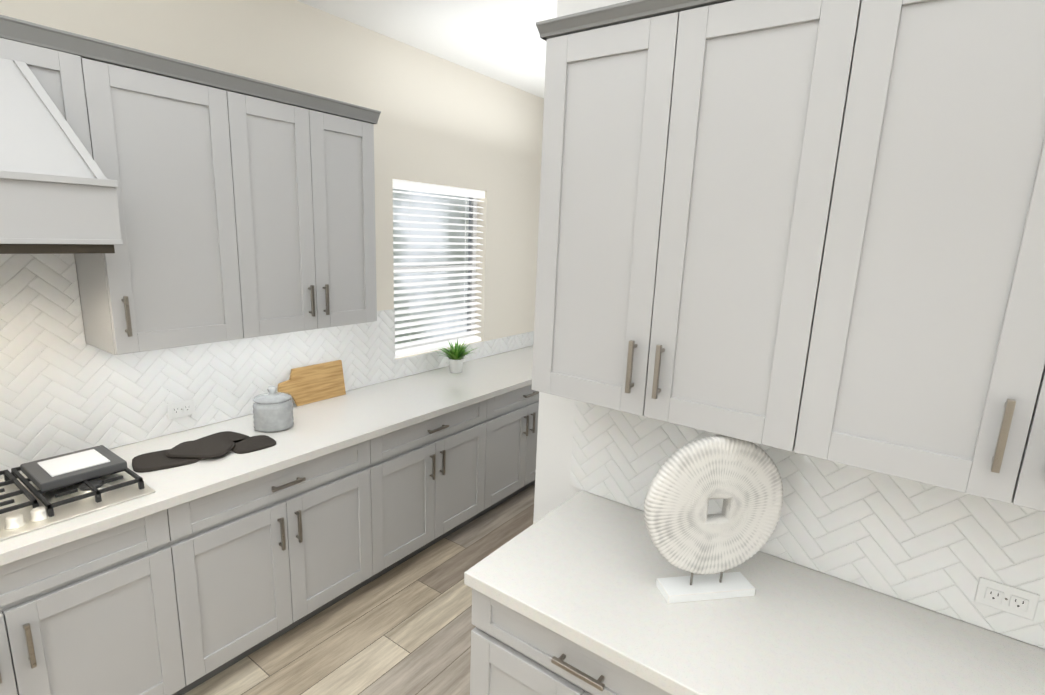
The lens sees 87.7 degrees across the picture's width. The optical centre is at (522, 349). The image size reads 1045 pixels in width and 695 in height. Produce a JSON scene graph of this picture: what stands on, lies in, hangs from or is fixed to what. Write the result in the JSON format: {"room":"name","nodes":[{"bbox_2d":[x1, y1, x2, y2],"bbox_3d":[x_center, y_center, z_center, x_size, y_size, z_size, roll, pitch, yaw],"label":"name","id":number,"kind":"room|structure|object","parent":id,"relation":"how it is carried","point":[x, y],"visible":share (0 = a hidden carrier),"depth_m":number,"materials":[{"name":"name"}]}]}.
{"room":"kitchen","nodes":[
{"label":"kitchen","id":0,"kind":"room"},
{"bbox_2d":[0,0,543,447],"bbox_3d":[-1.748,-0.154,2.341,0.160,2.970,7.800,11,15,35],"label":"wall","id":1,"kind":"structure","parent":0,"point":[442,121],"depth_m":3.31,"materials":[{"name":"white paint"}]},
{"bbox_2d":[0,38,122,253],"bbox_3d":[-1.798,-0.604,1.549,0.522,0.641,0.902,11,15,35],"label":"range hood","id":2,"kind":"object","parent":1,"relation":"attached to","point":[58,193],"visible":1,"depth_m":1.68,"materials":[{"name":"grey paint"}]},
{"bbox_2d":[43,32,263,354],"bbox_3d":[-1.455,-0.566,2.216,0.328,1.080,0.547,11,15,35],"label":"upper cabinet","id":3,"kind":"object","parent":1,"relation":"attached to","point":[250,213],"depth_m":2.10,"materials":[{"name":"grey paint"}]},
{"bbox_2d":[0,254,533,475],"bbox_3d":[-1.238,-0.130,2.924,0.009,0.877,5.440,11,15,35],"label":"tile backsplash","id":4,"kind":"structure","parent":1,"relation":"attached to","point":[65,388],"depth_m":2.32,"materials":[{"name":"white tile"}]},
{"bbox_2d":[167,399,194,418],"bbox_3d":[-1.584,0.279,2.525,0.010,0.072,0.116,11,15,35],"label":"electrical outlet","id":5,"kind":"object","parent":4,"relation":"attached to","point":[180,409],"visible":1,"depth_m":2.52,"materials":[{"name":"white plastic"}]},
{"bbox_2d":[248,78,379,335],"bbox_3d":[-1.144,-0.643,2.637,0.328,1.080,0.806,11,15,35],"label":"upper cabinet","id":6,"kind":"object","parent":1,"relation":"attached to","point":[315,182],"depth_m":2.57,"materials":[{"name":"grey paint"}]},
{"bbox_2d":[393,189,476,350],"bbox_3d":[-0.643,-0.570,3.861,0.050,1.140,0.900,11,15,35],"label":"window","id":7,"kind":"structure","parent":1,"relation":"in","point":[425,219],"depth_m":3.85,"materials":[{"name":"plastic"}]},
{"bbox_2d":[393,179,484,357],"bbox_3d":[-0.586,-0.560,3.822,0.060,1.134,0.888,11,15,35],"label":"window blinds","id":8,"kind":"object","parent":7,"relation":"attached to","point":[426,187],"visible":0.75,"depth_m":3.79,"materials":[{"name":"white plastic"}]},
{"bbox_2d":[183,484,534,694],"bbox_3d":[0.964,1.868,0.707,7.100,0.100,7.800,11,15,35],"label":"floor","id":9,"kind":"structure","parent":0,"point":[405,627],"depth_m":2.56,"materials":[{"name":"brown wood"}]},
{"bbox_2d":[0,499,211,694],"bbox_3d":[-1.818,1.013,1.864,0.623,0.880,1.059,11,15,35],"label":"base cabinet","id":10,"kind":"object","parent":9,"relation":"on","point":[182,599],"depth_m":1.87,"materials":[{"name":"grey paint"}]},
{"bbox_2d":[0,346,532,565],"bbox_3d":[-0.994,0.370,2.835,0.653,0.040,5.440,11,15,35],"label":"countertop","id":11,"kind":"structure","parent":10,"relation":"on","point":[349,418],"depth_m":2.57,"materials":[{"name":"stone"}]},
{"bbox_2d":[0,466,155,540],"bbox_3d":[-1.799,0.522,1.752,0.515,0.048,0.900,11,15,35],"label":"cooktop","id":12,"kind":"object","parent":11,"relation":"in","point":[27,504],"visible":0.79,"depth_m":1.86,"materials":[{"name":"silver metal"}]},
{"bbox_2d":[20,445,126,491],"bbox_3d":[-1.654,0.432,2.008,0.250,0.034,0.250,11,15,35],"label":"book","id":13,"kind":"object","parent":12,"relation":"on","point":[49,473],"visible":1,"depth_m":1.97,"materials":[{"name":"paper"}]},
{"bbox_2d":[132,431,275,472],"bbox_3d":[-1.367,0.428,2.332,0.320,0.024,0.520,11,15,35],"label":"pot holder","id":14,"kind":"object","parent":11,"relation":"on","point":[218,444],"visible":0.92,"depth_m":2.30,"materials":[{"name":"grey fabric"}]},
{"bbox_2d":[252,386,293,431],"bbox_3d":[-1.206,0.279,2.630,0.180,0.205,0.180,11,15,35],"label":"canister","id":15,"kind":"object","parent":11,"relation":"on","point":[272,410],"visible":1,"depth_m":2.57,"materials":[{"name":"white ceramic"}]},
{"bbox_2d":[277,360,345,405],"bbox_3d":[-1.176,0.194,3.041,0.049,0.202,0.405,11,15,35],"label":"cutting board","id":16,"kind":"object","parent":11,"relation":"on","point":[304,385],"visible":0.94,"depth_m":3.05,"materials":[{"name":"brown wood"}]},
{"bbox_2d":[435,340,478,372],"bbox_3d":[-0.447,0.051,3.795,0.352,0.227,0.356,11,15,35],"label":"potted plant","id":17,"kind":"object","parent":11,"relation":"on","point":[456,354],"visible":1,"depth_m":3.78,"materials":[{"name":"green plant"}]},
{"bbox_2d":[196,434,387,676],"bbox_3d":[-1.285,0.881,2.586,0.623,0.880,1.049,11,15,35],"label":"base cabinet","id":18,"kind":"object","parent":9,"relation":"on","point":[278,549],"depth_m":2.40,"materials":[{"name":"grey paint"}]},
{"bbox_2d":[388,397,495,570],"bbox_3d":[-0.754,0.750,3.304,0.623,0.880,1.049,11,15,35],"label":"base cabinet","id":19,"kind":"object","parent":9,"relation":"on","point":[442,469],"depth_m":3.15,"materials":[{"name":"grey paint"}]},
{"bbox_2d":[496,384,538,505],"bbox_3d":[-0.225,0.619,4.021,0.623,0.880,1.047,11,15,35],"label":"base cabinet","id":20,"kind":"object","parent":9,"relation":"on","point":[516,410],"depth_m":3.75,"materials":[{"name":"grey paint"}]},
{"bbox_2d":[470,588,671,694],"bbox_3d":[0.365,1.130,1.717,0.838,0.880,0.658,11,15,35],"label":"base cabinet","id":21,"kind":"object","parent":9,"relation":"on","point":[513,652],"visible":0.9,"depth_m":1.48,"materials":[{"name":"grey paint"}]},
{"bbox_2d":[464,490,1044,694],"bbox_3d":[1.262,0.849,0.987,3.048,0.040,0.684,11,15,35],"label":"countertop","id":22,"kind":"structure","parent":21,"relation":"on","point":[584,569],"depth_m":1.41,"materials":[{"name":"stone"}]},
{"bbox_2d":[644,435,782,603],"bbox_3d":[0.521,0.456,1.487,0.394,0.460,0.078,0,12,-10],"label":"disc","id":23,"kind":"object","parent":22,"relation":"on","point":[742,479],"visible":1,"depth_m":1.47,"materials":[{"name":"white wood"}]},
{"bbox_2d":[297,0,557,98],"bbox_3d":[1.082,-1.133,0.072,7.100,0.100,7.800,11,15,35],"label":"ceiling","id":24,"kind":"structure","parent":0,"point":[501,41],"depth_m":2.97,"materials":[{"name":"white paint"}]},
{"bbox_2d":[533,0,994,631],"bbox_3d":[2.208,0.344,0.722,5.170,2.970,0.150,11,15,35],"label":"wall","id":25,"kind":"structure","parent":0,"point":[553,488],"depth_m":2.17,"materials":[{"name":"white paint"}]},
{"bbox_2d":[531,0,810,442],"bbox_3d":[0.494,-0.354,1.552,0.857,1.089,0.338,11,15,35],"label":"upper cabinet","id":26,"kind":"object","parent":25,"relation":"attached to","point":[668,136],"depth_m":1.43,"materials":[{"name":"grey paint"}]},
{"bbox_2d":[570,400,1044,648],"bbox_3d":[1.450,0.538,1.217,3.100,0.483,0.009,11,15,35],"label":"tile backsplash","id":27,"kind":"structure","parent":25,"relation":"attached to","point":[941,550],"depth_m":1.54,"materials":[{"name":"white tile"}]},
{"bbox_2d":[974,577,1039,620],"bbox_3d":[1.232,0.636,1.385,0.116,0.072,0.010,11,15,35],"label":"electrical outlet","id":28,"kind":"object","parent":27,"relation":"attached to","point":[1008,599],"visible":1,"depth_m":1.38,"materials":[{"name":"white plastic"}]},
{"bbox_2d":[755,0,1044,511],"bbox_3d":[1.107,-0.239,1.120,0.956,1.089,0.338,11,15,35],"label":"upper cabinet","id":29,"kind":"object","parent":25,"relation":"attached to","point":[813,228],"depth_m":1.13,"materials":[{"name":"grey paint"}]}
]}

